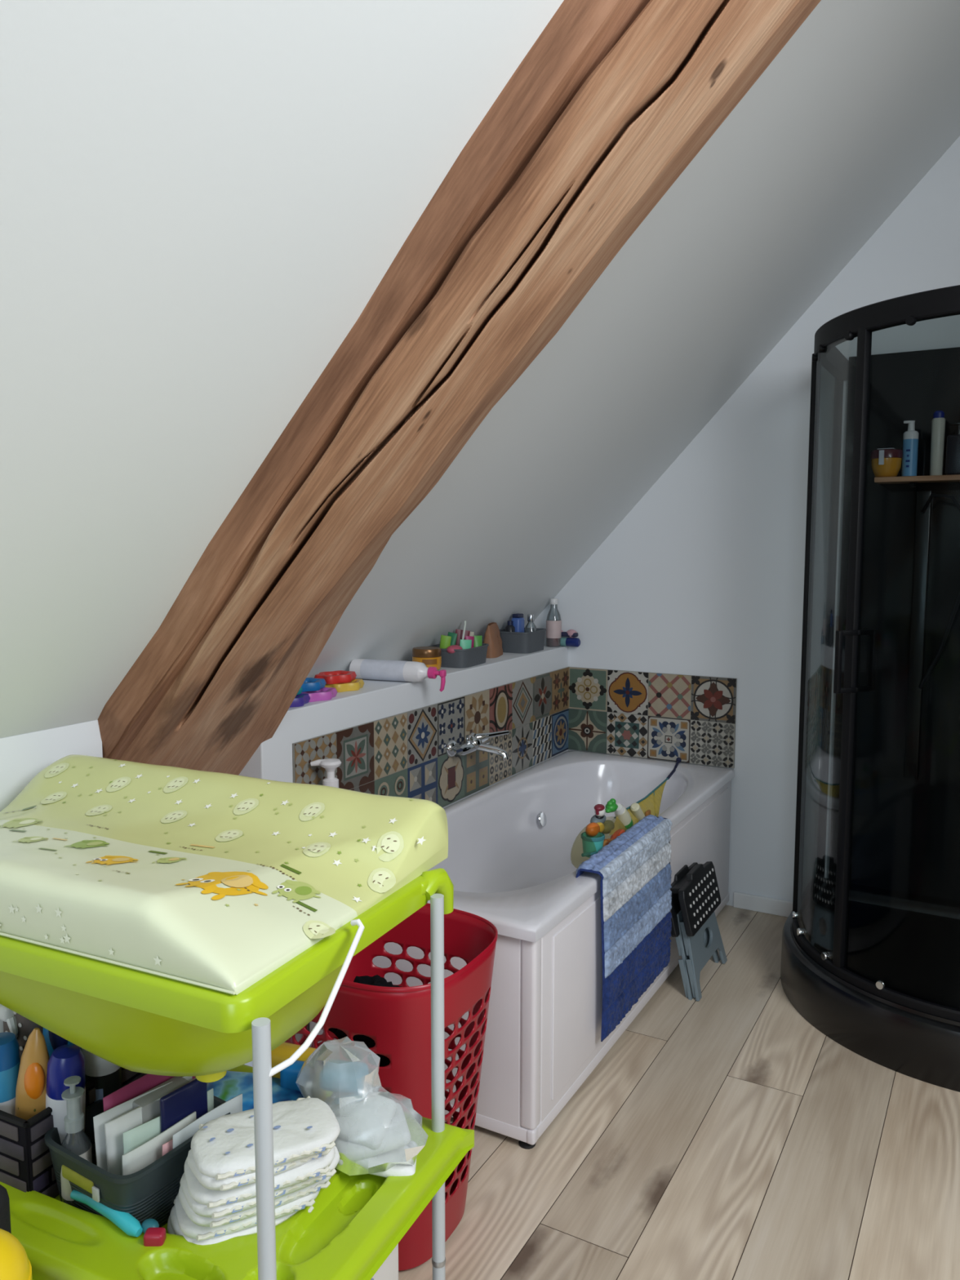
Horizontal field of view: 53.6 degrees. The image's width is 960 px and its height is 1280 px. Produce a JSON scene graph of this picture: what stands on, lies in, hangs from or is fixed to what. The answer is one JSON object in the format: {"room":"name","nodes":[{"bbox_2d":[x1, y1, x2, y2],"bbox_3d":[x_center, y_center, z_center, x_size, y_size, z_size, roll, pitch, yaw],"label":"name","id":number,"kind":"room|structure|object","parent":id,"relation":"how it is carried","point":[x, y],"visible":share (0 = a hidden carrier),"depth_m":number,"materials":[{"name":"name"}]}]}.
{"room":"bathroom","nodes":[
{"label":"bathroom","id":0,"kind":"room"},
{"bbox_2d":[0,720,102,811],"bbox_3d":[-1.900,1.002,0.647,0.240,1.321,3.800,3,7,29],"label":"wall","id":1,"kind":"structure","parent":0,"point":[24,756],"depth_m":2.03,"materials":[{"name":"paint"}]},
{"bbox_2d":[0,0,564,738],"bbox_3d":[-0.873,-0.927,-0.086,2.508,2.666,3.880,3,7,29],"label":"ceiling","id":2,"kind":"structure","parent":0,"point":[202,202],"depth_m":1.40,"materials":[{"name":"paint"}]},
{"bbox_2d":[238,644,568,1066],"bbox_3d":[-0.226,0.727,3.749,0.290,1.229,2.130,3,7,29],"label":"wall","id":3,"kind":"structure","parent":0,"point":[272,760],"depth_m":3.23,"materials":[{"name":"paint"}]},
{"bbox_2d":[289,693,310,707],"bbox_3d":[-0.591,0.184,2.896,0.132,0.026,0.153,3,7,29],"label":"ring","id":4,"kind":"object","parent":3,"relation":"on","point":[300,700],"visible":0.38,"depth_m":2.87,"materials":[{"name":"plastic"}]},
{"bbox_2d":[301,687,337,702],"bbox_3d":[-0.525,0.172,3.013,0.132,0.026,0.153,3,7,29],"label":"ring","id":5,"kind":"object","parent":3,"relation":"on","point":[325,693],"visible":0.55,"depth_m":2.97,"materials":[{"name":"plastic"}]},
{"bbox_2d":[301,677,326,692],"bbox_3d":[-0.564,0.143,3.032,0.132,0.026,0.153,3,7,29],"label":"ring","id":6,"kind":"object","parent":5,"relation":"on","point":[310,684],"visible":0.52,"depth_m":3.00,"materials":[{"name":"plastic"}]},
{"bbox_2d":[324,679,364,692],"bbox_3d":[-0.462,0.152,3.206,0.132,0.026,0.153,3,7,29],"label":"ring","id":7,"kind":"object","parent":3,"relation":"on","point":[356,684],"visible":0.64,"depth_m":3.16,"materials":[{"name":"plastic"}]},
{"bbox_2d":[314,670,356,684],"bbox_3d":[-0.488,0.125,3.207,0.132,0.026,0.153,3,7,29],"label":"ring","id":8,"kind":"object","parent":7,"relation":"on","point":[339,676],"visible":0.9,"depth_m":3.17,"materials":[{"name":"plastic"}]},
{"bbox_2d":[349,658,446,691],"bbox_3d":[-0.290,0.124,3.379,0.364,0.102,0.084,2,6,22],"label":"lotion bottle","id":9,"kind":"object","parent":3,"relation":"on","point":[364,668],"visible":0.98,"depth_m":3.35,"materials":[{"name":"white plastic"}]},
{"bbox_2d":[412,646,441,670],"bbox_3d":[-0.206,0.073,3.676,0.114,0.087,0.114,3,7,29],"label":"jar","id":10,"kind":"object","parent":3,"relation":"on","point":[430,656],"visible":0.83,"depth_m":3.63,"materials":[{"name":"orange plastic"}]},
{"bbox_2d":[292,666,568,807],"bbox_3d":[-0.062,0.416,3.699,0.013,0.400,2.000,3,7,29],"label":"backsplash","id":11,"kind":"structure","parent":3,"relation":"attached to","point":[403,754],"depth_m":3.58,"materials":[{"name":"multicoloured tile"}]},
{"bbox_2d":[428,643,488,667],"bbox_3d":[-0.092,0.060,3.858,0.196,0.075,0.251,3,7,25],"label":"storage basket","id":12,"kind":"object","parent":3,"relation":"on","point":[460,658],"visible":0.62,"depth_m":3.75,"materials":[{"name":"plastic"}]},
{"bbox_2d":[439,635,451,648],"bbox_3d":[-0.141,0.040,3.789,0.057,0.122,0.034,5,8,42],"label":"toiletry tube","id":13,"kind":"object","parent":12,"relation":"in","point":[445,642],"visible":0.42,"depth_m":3.77,"materials":[{"name":"plastic"}]},
{"bbox_2d":[455,629,470,645],"bbox_3d":[-0.077,0.022,3.909,0.043,0.134,0.066,4,7,36],"label":"toiletry tube","id":14,"kind":"object","parent":12,"relation":"in","point":[460,632],"visible":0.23,"depth_m":3.90,"materials":[{"name":"plastic"}]},
{"bbox_2d":[459,639,471,648],"bbox_3d":[-0.062,0.047,3.806,0.038,0.102,0.046,4,7,35],"label":"toiletry tube","id":15,"kind":"object","parent":12,"relation":"in","point":[464,644],"visible":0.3,"depth_m":3.79,"materials":[{"name":"plastic"}]},
{"bbox_2d":[473,635,482,647],"bbox_3d":[-0.011,0.035,3.909,0.039,0.106,0.033,0,6,1],"label":"toiletry tube","id":16,"kind":"object","parent":12,"relation":"in","point":[477,639],"visible":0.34,"depth_m":3.90,"materials":[{"name":"plastic"}]},
{"bbox_2d":[445,730,509,760],"bbox_3d":[0.018,0.406,3.635,0.194,0.098,0.257,3,7,29],"label":"mixer tap","id":17,"kind":"object","parent":3,"relation":"attached to","point":[474,741],"visible":1,"depth_m":3.60,"materials":[{"name":"silver metal"}]},
{"bbox_2d":[482,622,502,657],"bbox_3d":[0.054,-0.003,4.132,0.071,0.144,0.171,2,6,15],"label":"pouch","id":18,"kind":"object","parent":3,"relation":"on","point":[492,637],"visible":0.88,"depth_m":4.07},
{"bbox_2d":[499,627,546,653],"bbox_3d":[0.189,0.001,4.334,0.176,0.095,0.226,3,7,27],"label":"storage basket","id":19,"kind":"object","parent":3,"relation":"on","point":[532,641],"visible":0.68,"depth_m":4.24,"materials":[{"name":"grey plastic"}]},
{"bbox_2d":[511,613,524,632],"bbox_3d":[0.172,-0.036,4.299,0.045,0.166,0.060,3,7,29],"label":"shampoo bottle","id":20,"kind":"object","parent":19,"relation":"in","point":[517,619],"visible":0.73,"depth_m":4.27,"materials":[{"name":"plastic"}]},
{"bbox_2d":[524,613,536,632],"bbox_3d":[0.233,-0.039,4.368,0.052,0.158,0.052,3,7,29],"label":"spray bottle","id":21,"kind":"object","parent":19,"relation":"in","point":[530,616],"visible":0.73,"depth_m":4.36,"materials":[{"name":"clear plastic"}]},
{"bbox_2d":[546,598,561,647],"bbox_3d":[0.350,-0.083,4.505,0.073,0.227,0.073,3,7,29],"label":"mouthwash bottle","id":22,"kind":"object","parent":3,"relation":"on","point":[553,627],"visible":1,"depth_m":4.48,"materials":[{"name":"clear plastic"}]},
{"bbox_2d":[560,637,580,647],"bbox_3d":[0.399,0.009,4.510,0.157,0.042,0.043,3,7,29],"label":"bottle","id":23,"kind":"object","parent":3,"relation":"on","point":[564,642],"visible":0.77,"depth_m":4.48,"materials":[{"name":"blue plastic"}]},
{"bbox_2d":[561,629,577,637],"bbox_3d":[0.403,-0.032,4.509,0.130,0.040,0.034,3,7,29],"label":"packet","id":24,"kind":"object","parent":23,"relation":"on","point":[571,633],"visible":0.77,"depth_m":4.48,"materials":[{"name":"plastic"}]},
{"bbox_2d":[306,0,959,677],"bbox_3d":[0.577,-1.177,2.829,2.585,2.768,2.600,3,7,29],"label":"ceiling","id":25,"kind":"structure","parent":0,"point":[861,102],"depth_m":3.12,"materials":[{"name":"paint"}]},
{"bbox_2d":[97,0,650,759],"bbox_3d":[-0.091,-0.796,1.750,2.377,2.516,0.276,3,7,26],"label":"timber beam","id":26,"kind":"structure","parent":25,"relation":"attached to","point":[580,34],"depth_m":1.69,"materials":[{"name":"brown wood"}]},
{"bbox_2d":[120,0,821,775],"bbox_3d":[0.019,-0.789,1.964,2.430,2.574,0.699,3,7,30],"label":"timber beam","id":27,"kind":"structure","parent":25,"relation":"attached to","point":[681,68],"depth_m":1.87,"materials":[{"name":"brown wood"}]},
{"bbox_2d":[398,904,959,1279],"bbox_3d":[0.749,1.611,0.771,4.400,0.118,6.500,3,7,29],"label":"floor","id":28,"kind":"structure","parent":0,"point":[722,1135],"depth_m":2.50,"materials":[{"name":"brown wood"}]},
{"bbox_2d":[0,1184,11,1233],"bbox_3d":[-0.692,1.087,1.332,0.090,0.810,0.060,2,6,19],"label":"fabric bag","id":29,"kind":"object","parent":28,"relation":"on","point":[5,1216],"visible":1,"depth_m":1.30,"materials":[{"name":"fabric"}]},
{"bbox_2d":[0,1228,31,1279],"bbox_3d":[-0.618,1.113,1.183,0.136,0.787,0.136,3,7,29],"label":"waste bin","id":30,"kind":"object","parent":28,"relation":"on","point":[15,1263],"visible":1,"depth_m":1.15,"materials":[{"name":"yellow plastic"}]},
{"bbox_2d":[0,867,474,1279],"bbox_3d":[-0.591,0.916,1.614,1.043,1.092,0.568,3,7,25],"label":"table","id":31,"kind":"object","parent":28,"relation":"on","point":[135,1020],"depth_m":1.33,"materials":[{"name":"plastic"}]},
{"bbox_2d":[0,1066,146,1198],"bbox_3d":[-0.753,0.786,1.620,0.290,0.154,0.270,3,7,26],"label":"storage box","id":32,"kind":"object","parent":31,"relation":"on","point":[26,1165],"visible":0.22,"depth_m":1.45,"materials":[{"name":"plastic"}]},
{"bbox_2d":[0,1004,17,1037],"bbox_3d":[-0.794,0.727,1.592,0.074,0.264,0.059,0,6,3],"label":"spray bottle","id":33,"kind":"object","parent":32,"relation":"in","point":[6,1015],"visible":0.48,"depth_m":1.55,"materials":[{"name":"plastic"}]},
{"bbox_2d":[0,1031,20,1115],"bbox_3d":[-0.760,0.748,1.516,0.054,0.238,0.054,3,7,29],"label":"lotion bottle","id":34,"kind":"object","parent":32,"relation":"in","point":[10,1061],"visible":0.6,"depth_m":1.50,"materials":[{"name":"blue plastic"}]},
{"bbox_2d":[0,1097,15,1115],"bbox_3d":[-0.760,0.793,1.521,0.052,0.147,0.052,3,7,29],"label":"bottle","id":35,"kind":"object","parent":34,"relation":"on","point":[7,1104],"depth_m":1.50,"materials":[{"name":"plastic"}]},
{"bbox_2d":[2,1011,43,1059],"bbox_3d":[-0.791,0.722,1.611,0.130,0.270,0.051,3,6,23],"label":"pouch","id":36,"kind":"object","parent":32,"relation":"in","point":[25,1026],"visible":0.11,"depth_m":1.56,"materials":[{"name":"fabric"}]},
{"bbox_2d":[14,1027,49,1119],"bbox_3d":[-0.710,0.738,1.500,0.071,0.265,0.041,2,6,14],"label":"oil bottle","id":37,"kind":"object","parent":32,"relation":"in","point":[31,1085],"visible":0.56,"depth_m":1.48,"materials":[{"name":"orange plastic"}]},
{"bbox_2d":[42,1027,81,1057],"bbox_3d":[-0.690,0.728,1.573,0.076,0.267,0.051,3,7,29],"label":"shampoo bottle","id":38,"kind":"object","parent":32,"relation":"in","point":[53,1041],"visible":0.14,"depth_m":1.54,"materials":[{"name":"plastic"}]},
{"bbox_2d":[48,1030,67,1049],"bbox_3d":[-0.685,0.637,1.543,0.042,0.080,0.020,3,7,29],"label":"print","id":39,"kind":"object","parent":38,"relation":"attached to","point":[55,1041],"depth_m":1.53},
{"bbox_2d":[45,1044,85,1143],"bbox_3d":[-0.656,0.753,1.502,0.073,0.235,0.057,3,7,29],"label":"lotion bottle","id":40,"kind":"object","parent":32,"relation":"in","point":[68,1060],"visible":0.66,"depth_m":1.47,"materials":[{"name":"blue plastic"}]},
{"bbox_2d":[81,1048,122,1102],"bbox_3d":[-0.624,0.750,1.576,0.063,0.222,0.063,3,7,29],"label":"pot","id":41,"kind":"object","parent":32,"relation":"in","point":[107,1076],"visible":0.2,"depth_m":1.55,"materials":[{"name":"black plastic"}]},
{"bbox_2d":[44,1075,230,1226],"bbox_3d":[-0.532,0.815,1.495,0.211,0.122,0.221,4,7,32],"label":"basket","id":42,"kind":"object","parent":31,"relation":"on","point":[150,1192],"visible":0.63,"depth_m":1.40,"materials":[{"name":"plastic"}]},
{"bbox_2d":[60,1075,92,1201],"bbox_3d":[-0.616,0.768,1.446,0.045,0.209,0.044,3,7,29],"label":"pump bottle","id":43,"kind":"object","parent":42,"relation":"in","point":[76,1140],"visible":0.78,"depth_m":1.45,"materials":[{"name":"clear plastic"}]},
{"bbox_2d":[93,1075,191,1171],"bbox_3d":[-0.525,0.789,1.496,0.012,0.162,0.170,4,7,36],"label":"paper document","id":44,"kind":"object","parent":42,"relation":"in","point":[100,1119],"visible":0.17,"depth_m":1.44,"materials":[{"name":"white paper"}]},
{"bbox_2d":[102,1073,195,1111],"bbox_3d":[-0.526,0.781,1.527,0.015,0.172,0.165,4,7,36],"label":"paper document","id":45,"kind":"object","parent":42,"relation":"in","point":[148,1082],"visible":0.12,"depth_m":1.50,"materials":[{"name":"pink paper"}]},
{"bbox_2d":[104,1077,195,1175],"bbox_3d":[-0.507,0.793,1.490,0.012,0.155,0.165,4,7,37],"label":"paper document","id":46,"kind":"object","parent":42,"relation":"in","point":[114,1129],"visible":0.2,"depth_m":1.43,"materials":[{"name":"white paper"}]},
{"bbox_2d":[121,1111,195,1175],"bbox_3d":[-0.486,0.812,1.451,0.010,0.126,0.132,5,8,36],"label":"paper document","id":47,"kind":"object","parent":42,"relation":"in","point":[150,1151],"visible":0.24,"depth_m":1.43,"materials":[{"name":"white paper"}]},
{"bbox_2d":[132,1075,189,1124],"bbox_3d":[-0.506,0.790,1.512,0.035,0.155,0.090,4,7,36],"label":"carton","id":48,"kind":"object","parent":42,"relation":"in","point":[150,1108],"visible":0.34,"depth_m":1.48,"materials":[{"name":"cardboard"}]},
{"bbox_2d":[162,1138,173,1155],"bbox_3d":[-0.448,0.812,1.473,0.010,0.120,0.102,4,7,36],"label":"paper document","id":49,"kind":"object","parent":42,"relation":"in","point":[166,1147],"visible":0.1,"depth_m":1.43,"materials":[{"name":"paper"}]},
{"bbox_2d":[122,1088,213,1154],"bbox_3d":[-0.482,0.800,1.487,0.007,0.142,0.162,4,7,36],"label":"paper document","id":50,"kind":"object","parent":42,"relation":"in","point":[136,1136],"visible":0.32,"depth_m":1.44,"materials":[{"name":"paper"}]},
{"bbox_2d":[160,1078,208,1133],"bbox_3d":[-0.465,0.783,1.499,0.010,0.168,0.085,4,7,36],"label":"case","id":51,"kind":"object","parent":42,"relation":"in","point":[177,1104],"visible":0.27,"depth_m":1.49,"materials":[{"name":"blue plastic"}]},
{"bbox_2d":[172,1093,242,1149],"bbox_3d":[-0.424,0.803,1.485,0.010,0.136,0.132,4,7,36],"label":"paper document","id":52,"kind":"object","parent":42,"relation":"in","point":[233,1105],"visible":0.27,"depth_m":1.48,"materials":[{"name":"paper"}]},
{"bbox_2d":[141,1218,159,1232],"bbox_3d":[-0.472,0.840,1.360,0.028,0.018,0.022,3,7,29],"label":"stopper","id":53,"kind":"object","parent":31,"relation":"on","point":[148,1223],"visible":0.79,"depth_m":1.35,"materials":[{"name":"plastic"}]},
{"bbox_2d":[143,1226,165,1246],"bbox_3d":[-0.459,0.844,1.341,0.028,0.020,0.020,0,6,-1],"label":"box","id":54,"kind":"object","parent":31,"relation":"on","point":[153,1237],"visible":1,"depth_m":1.33,"materials":[{"name":"plastic"}]},
{"bbox_2d":[167,1215,174,1234],"bbox_3d":[-0.358,0.866,1.434,0.215,0.032,0.136,-4,7,-31],"label":"nappy","id":55,"kind":"object","parent":31,"relation":"on","point":[170,1229],"visible":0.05,"depth_m":1.40,"materials":[{"name":"fabric"}]},
{"bbox_2d":[169,1199,314,1244],"bbox_3d":[-0.355,0.846,1.425,0.204,0.026,0.143,-5,8,-35],"label":"nappy","id":56,"kind":"object","parent":55,"relation":"on","point":[174,1223],"visible":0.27,"depth_m":1.36,"materials":[{"name":"fabric"}]},
{"bbox_2d":[174,1190,319,1240],"bbox_3d":[-0.346,0.826,1.421,0.208,0.027,0.134,-5,7,-24],"label":"nappy","id":57,"kind":"object","parent":56,"relation":"on","point":[192,1230],"visible":0.31,"depth_m":1.36,"materials":[{"name":"white fabric"}]},
{"bbox_2d":[177,1176,331,1227],"bbox_3d":[-0.333,0.807,1.420,0.223,0.032,0.129,-4,7,-33],"label":"nappy","id":58,"kind":"object","parent":57,"relation":"on","point":[196,1219],"visible":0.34,"depth_m":1.35,"materials":[{"name":"white fabric"}]},
{"bbox_2d":[179,1145,339,1218],"bbox_3d":[-0.326,0.785,1.416,0.226,0.027,0.139,-4,6,-31],"label":"nappy","id":59,"kind":"object","parent":58,"relation":"on","point":[201,1210],"visible":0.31,"depth_m":1.34,"materials":[{"name":"white fabric"}]},
{"bbox_2d":[184,1146,335,1208],"bbox_3d":[-0.325,0.767,1.407,0.213,0.032,0.142,-3,6,-24],"label":"nappy","id":60,"kind":"object","parent":59,"relation":"on","point":[211,1198],"visible":0.34,"depth_m":1.35,"materials":[{"name":"white fabric"}]},
{"bbox_2d":[186,1148,330,1190],"bbox_3d":[-0.323,0.748,1.401,0.203,0.031,0.130,-4,7,-35],"label":"nappy","id":61,"kind":"object","parent":60,"relation":"on","point":[210,1183],"visible":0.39,"depth_m":1.33,"materials":[{"name":"white fabric"}]},
{"bbox_2d":[191,1095,340,1179],"bbox_3d":[-0.314,0.726,1.396,0.210,0.027,0.131,-3,8,-27],"label":"nappy","id":62,"kind":"object","parent":61,"relation":"on","point":[223,1147],"visible":0.84,"depth_m":1.38,"materials":[{"name":"white fabric"}]},
{"bbox_2d":[202,1115,325,1176],"bbox_3d":[-0.314,0.725,1.381,0.156,0.020,0.100,-3,8,-27],"label":"print","id":63,"kind":"object","parent":62,"relation":"on","point":[228,1143],"depth_m":1.37},
{"bbox_2d":[237,1152,322,1186],"bbox_3d":[-0.283,0.753,1.352,0.129,0.006,0.001,-2,4,-35],"label":"print","id":64,"kind":"object","parent":61,"relation":"on","point":[320,1154],"depth_m":1.35},
{"bbox_2d":[226,1171,319,1204],"bbox_3d":[-0.292,0.777,1.347,0.134,0.006,0.001,-5,9,-24],"label":"print","id":65,"kind":"object","parent":60,"relation":"on","point":[317,1173],"depth_m":1.35},
{"bbox_2d":[231,1174,326,1213],"bbox_3d":[-0.286,0.793,1.361,0.141,0.006,0.001,-4,6,-31],"label":"print","id":66,"kind":"object","parent":59,"relation":"on","point":[324,1176],"depth_m":1.36},
{"bbox_2d":[229,1186,320,1222],"bbox_3d":[-0.294,0.815,1.372,0.140,0.006,0.001,-1,6,-34],"label":"print","id":67,"kind":"object","parent":58,"relation":"on","point":[318,1188],"depth_m":1.37},
{"bbox_2d":[214,1204,306,1236],"bbox_3d":[-0.315,0.834,1.365,0.132,0.006,0.001,-5,7,-24],"label":"print","id":68,"kind":"object","parent":57,"relation":"on","point":[304,1206],"depth_m":1.36},
{"bbox_2d":[0,754,448,995],"bbox_3d":[-0.576,0.335,1.595,0.918,0.109,0.571,3,7,25],"label":"mat","id":69,"kind":"object","parent":31,"relation":"on","point":[215,881],"visible":1,"depth_m":1.49,"materials":[{"name":"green plastic"}]},
{"bbox_2d":[0,903,161,966],"bbox_3d":[-0.717,0.379,1.351,0.695,0.054,0.001,3,7,25],"label":"changing pad","id":70,"kind":"object","parent":69,"relation":"on","point":[11,909],"depth_m":1.28,"materials":[{"name":"plastic"}]},
{"bbox_2d":[0,1064,474,1279],"bbox_3d":[-0.597,0.847,1.595,1.043,0.046,0.542,3,7,25],"label":"tray","id":71,"kind":"object","parent":31,"relation":"on","point":[355,1223],"depth_m":1.36,"materials":[{"name":"plastic"}]},
{"bbox_2d":[207,1071,303,1111],"bbox_3d":[-0.384,0.811,1.615,0.190,0.104,0.123,1,6,7],"label":"pack","id":72,"kind":"object","parent":31,"relation":"on","point":[234,1083],"visible":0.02,"depth_m":1.60,"materials":[{"name":"blue plastic"}]},
{"bbox_2d":[280,1060,310,1091],"bbox_3d":[-0.315,0.783,1.623,0.050,0.130,0.030,1,6,14],"label":"pack","id":73,"kind":"object","parent":31,"relation":"on","point":[288,1076],"visible":0.16,"depth_m":1.60},
{"bbox_2d":[271,1042,326,1102],"bbox_3d":[-0.332,0.768,1.662,0.130,0.120,0.050,2,6,19],"label":"pack","id":74,"kind":"object","parent":31,"relation":"on","point":[285,1051],"visible":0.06,"depth_m":1.64},
{"bbox_2d":[295,1036,424,1177],"bbox_3d":[-0.190,0.750,1.528,0.224,0.192,0.147,1,6,9],"label":"bag","id":75,"kind":"object","parent":31,"relation":"on","point":[374,1137],"visible":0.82,"depth_m":1.51,"materials":[{"name":"plastic"}]},
{"bbox_2d":[370,1243,398,1279],"bbox_3d":[-0.354,1.176,1.493,0.375,0.599,0.315,3,7,26],"label":"storage box","id":76,"kind":"object","parent":28,"relation":"on","point":[388,1270],"visible":0.03,"depth_m":1.50,"materials":[{"name":"plastic"}]},
{"bbox_2d":[284,902,497,1270],"bbox_3d":[-0.236,1.039,2.265,0.516,0.694,0.458,3,7,27],"label":"laundry basket","id":77,"kind":"object","parent":28,"relation":"on","point":[397,1020],"visible":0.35,"depth_m":2.11,"materials":[{"name":"red plastic"}]},
{"bbox_2d":[328,974,401,1066],"bbox_3d":[-0.234,0.864,2.145,0.252,0.206,0.187,3,7,29],"label":"clothes","id":78,"kind":"object","parent":77,"relation":"in","point":[376,980],"visible":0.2,"depth_m":2.09,"materials":[{"name":"fabric"}]},
{"bbox_2d":[309,750,734,1149],"bbox_3d":[0.286,0.948,3.548,0.800,0.631,2.007,3,7,29],"label":"bathtub","id":79,"kind":"object","parent":28,"relation":"on","point":[515,845],"visible":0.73,"depth_m":2.85,"materials":[{"name":"white plastic"}]},
{"bbox_2d":[310,758,341,787],"bbox_3d":[-0.457,0.528,2.879,0.090,0.342,0.074,3,7,29],"label":"soap dispenser","id":80,"kind":"object","parent":79,"relation":"on","point":[330,765],"visible":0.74,"depth_m":2.85,"materials":[{"name":"white plastic"}]},
{"bbox_2d":[427,750,734,942],"bbox_3d":[0.285,0.849,3.535,0.800,0.431,2.001,3,7,29],"label":"basin","id":81,"kind":"object","parent":79,"relation":"in","point":[515,845],"depth_m":3.87,"materials":[{"name":"white plastic"}]},
{"bbox_2d":[575,814,672,1041],"bbox_3d":[0.482,0.907,3.109,0.119,0.540,0.650,3,7,29],"label":"bath rug","id":82,"kind":"object","parent":79,"relation":"hanging from","point":[634,868],"visible":1,"depth_m":3.02,"materials":[{"name":"blue fabric"}]},
{"bbox_2d":[581,757,681,863],"bbox_3d":[0.601,0.637,3.572,0.110,0.171,1.614,3,6,25],"label":"net","id":83,"kind":"object","parent":79,"relation":"hanging from","point":[651,802],"visible":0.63,"depth_m":3.61,"materials":[{"name":"fabric"}]},
{"bbox_2d":[581,831,604,857],"bbox_3d":[0.364,0.661,3.063,0.077,0.070,0.077,3,7,29],"label":"toy","id":84,"kind":"object","parent":83,"relation":"in","point":[595,843],"visible":0.82,"depth_m":3.04,"materials":[{"name":"plastic"}]},
{"bbox_2d":[585,822,604,836],"bbox_3d":[0.376,0.617,3.109,0.046,0.044,0.098,3,7,29],"label":"toy","id":85,"kind":"object","parent":83,"relation":"in","point":[592,829],"visible":0.96,"depth_m":3.08,"materials":[{"name":"plastic"}]},
{"bbox_2d":[590,814,605,823],"bbox_3d":[0.393,0.596,3.160,0.044,0.040,0.090,3,7,29],"label":"toy","id":86,"kind":"object","parent":83,"relation":"in","point":[595,819],"visible":0.7,"depth_m":3.13,"materials":[{"name":"plastic"}]},
{"bbox_2d":[594,804,605,816],"bbox_3d":[0.394,0.564,3.138,0.036,0.043,0.052,3,7,29],"label":"toy","id":87,"kind":"object","parent":83,"relation":"in","point":[599,809],"visible":1,"depth_m":3.13,"materials":[{"name":"plastic"}]},
{"bbox_2d":[601,819,614,834],"bbox_3d":[0.430,0.631,3.208,0.044,0.044,0.080,3,7,29],"label":"toy","id":88,"kind":"object","parent":83,"relation":"in","point":[609,824],"visible":0.84,"depth_m":3.19,"materials":[{"name":"plastic"}]},
{"bbox_2d":[604,798,617,813],"bbox_3d":[0.445,0.561,3.219,0.040,0.044,0.088,3,7,29],"label":"toy","id":89,"kind":"object","parent":83,"relation":"in","point":[611,806],"visible":0.98,"depth_m":3.20,"materials":[{"name":"plastic"}]},
{"bbox_2d":[613,803,633,829],"bbox_3d":[0.493,0.612,3.290,0.054,0.114,0.110,3,7,29],"label":"bottle","id":90,"kind":"object","parent":83,"relation":"in","point":[623,815],"visible":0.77,"depth_m":3.26,"materials":[{"name":"plastic"}]},
{"bbox_2d":[630,802,644,820],"bbox_3d":[0.568,0.622,3.413,0.036,0.086,0.090,3,7,29],"label":"tube","id":91,"kind":"object","parent":83,"relation":"in","point":[635,807],"visible":0.72,"depth_m":3.38,"materials":[{"name":"plastic"}]},
{"bbox_2d":[671,861,727,1000],"bbox_3d":[0.804,1.059,3.548,0.152,0.422,0.384,3,7,29],"label":"step stool","id":92,"kind":"object","parent":28,"relation":"on","point":[695,895],"visible":0.98,"depth_m":3.46,"materials":[{"name":"grey plastic"}]},
{"bbox_2d":[780,284,959,1092],"bbox_3d":[1.636,0.114,3.213,1.143,2.360,1.120,3,7,29],"label":"cabin","id":93,"kind":"object","parent":28,"relation":"on","point":[870,949],"visible":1,"depth_m":3.71,"materials":[{"name":"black glass"}]},
{"bbox_2d":[780,877,959,1092],"bbox_3d":[1.636,1.188,3.324,1.143,0.200,1.120,3,7,29],"label":"shower tray","id":94,"kind":"object","parent":93,"relation":"attached to","point":[906,939],"depth_m":3.26,"materials":[{"name":"black plastic"}]},
{"bbox_2d":[874,474,959,487],"bbox_3d":[1.861,-0.600,3.560,0.700,0.036,0.130,3,7,29],"label":"shower shelf","id":95,"kind":"object","parent":93,"relation":"attached to","point":[913,481],"visible":1,"depth_m":3.62,"materials":[{"name":"brown wood"}]},
{"bbox_2d":[870,448,902,477],"bbox_3d":[1.582,-0.687,3.699,0.116,0.108,0.119,3,7,29],"label":"jar","id":96,"kind":"object","parent":95,"relation":"on","point":[886,462],"visible":0.94,"depth_m":3.66,"materials":[{"name":"plastic"}]},
{"bbox_2d":[901,420,918,476],"bbox_3d":[1.655,-0.736,3.654,0.054,0.214,0.055,3,7,29],"label":"bottle","id":97,"kind":"object","parent":95,"relation":"on","point":[910,437],"visible":0.94,"depth_m":3.64,"materials":[{"name":"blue plastic"}]},
{"bbox_2d":[905,448,910,467],"bbox_3d":[1.639,-0.696,3.638,0.015,0.068,0.001,5,8,39],"label":"print","id":98,"kind":"object","parent":97,"relation":"attached to","point":[907,451],"depth_m":3.64},
{"bbox_2d":[929,410,945,475],"bbox_3d":[1.738,-0.746,3.607,0.047,0.244,0.046,3,7,29],"label":"shampoo bottle","id":99,"kind":"object","parent":95,"relation":"on","point":[938,422],"visible":0.88,"depth_m":3.59,"materials":[{"name":"plastic"}]},
{"bbox_2d":[945,422,959,475],"bbox_3d":[1.799,-0.720,3.575,0.075,0.199,0.060,3,7,29],"label":"pump bottle","id":100,"kind":"object","parent":95,"relation":"on","point":[952,464],"visible":0.97,"depth_m":3.56,"materials":[{"name":"plastic"}]},
{"bbox_2d":[528,136,959,906],"bbox_3d":[2.278,-0.598,3.485,4.800,3.920,0.100,3,7,29],"label":"wall","id":101,"kind":"structure","parent":0,"point":[704,575],"depth_m":4.08,"materials":[{"name":"paint"}]},
{"bbox_2d":[568,666,737,768],"bbox_3d":[0.772,0.348,4.364,0.800,0.400,0.017,3,7,29],"label":"tile backsplash","id":102,"kind":"structure","parent":101,"relation":"attached to","point":[666,717],"depth_m":4.35,"materials":[{"name":"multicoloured tile"}]},
{"bbox_2d":[733,891,792,917],"bbox_3d":[1.778,1.196,3.885,1.480,0.070,0.016,3,7,29],"label":"baseboard","id":103,"kind":"structure","parent":101,"relation":"attached to","point":[740,900],"depth_m":4.17,"materials":[{"name":"paint"}]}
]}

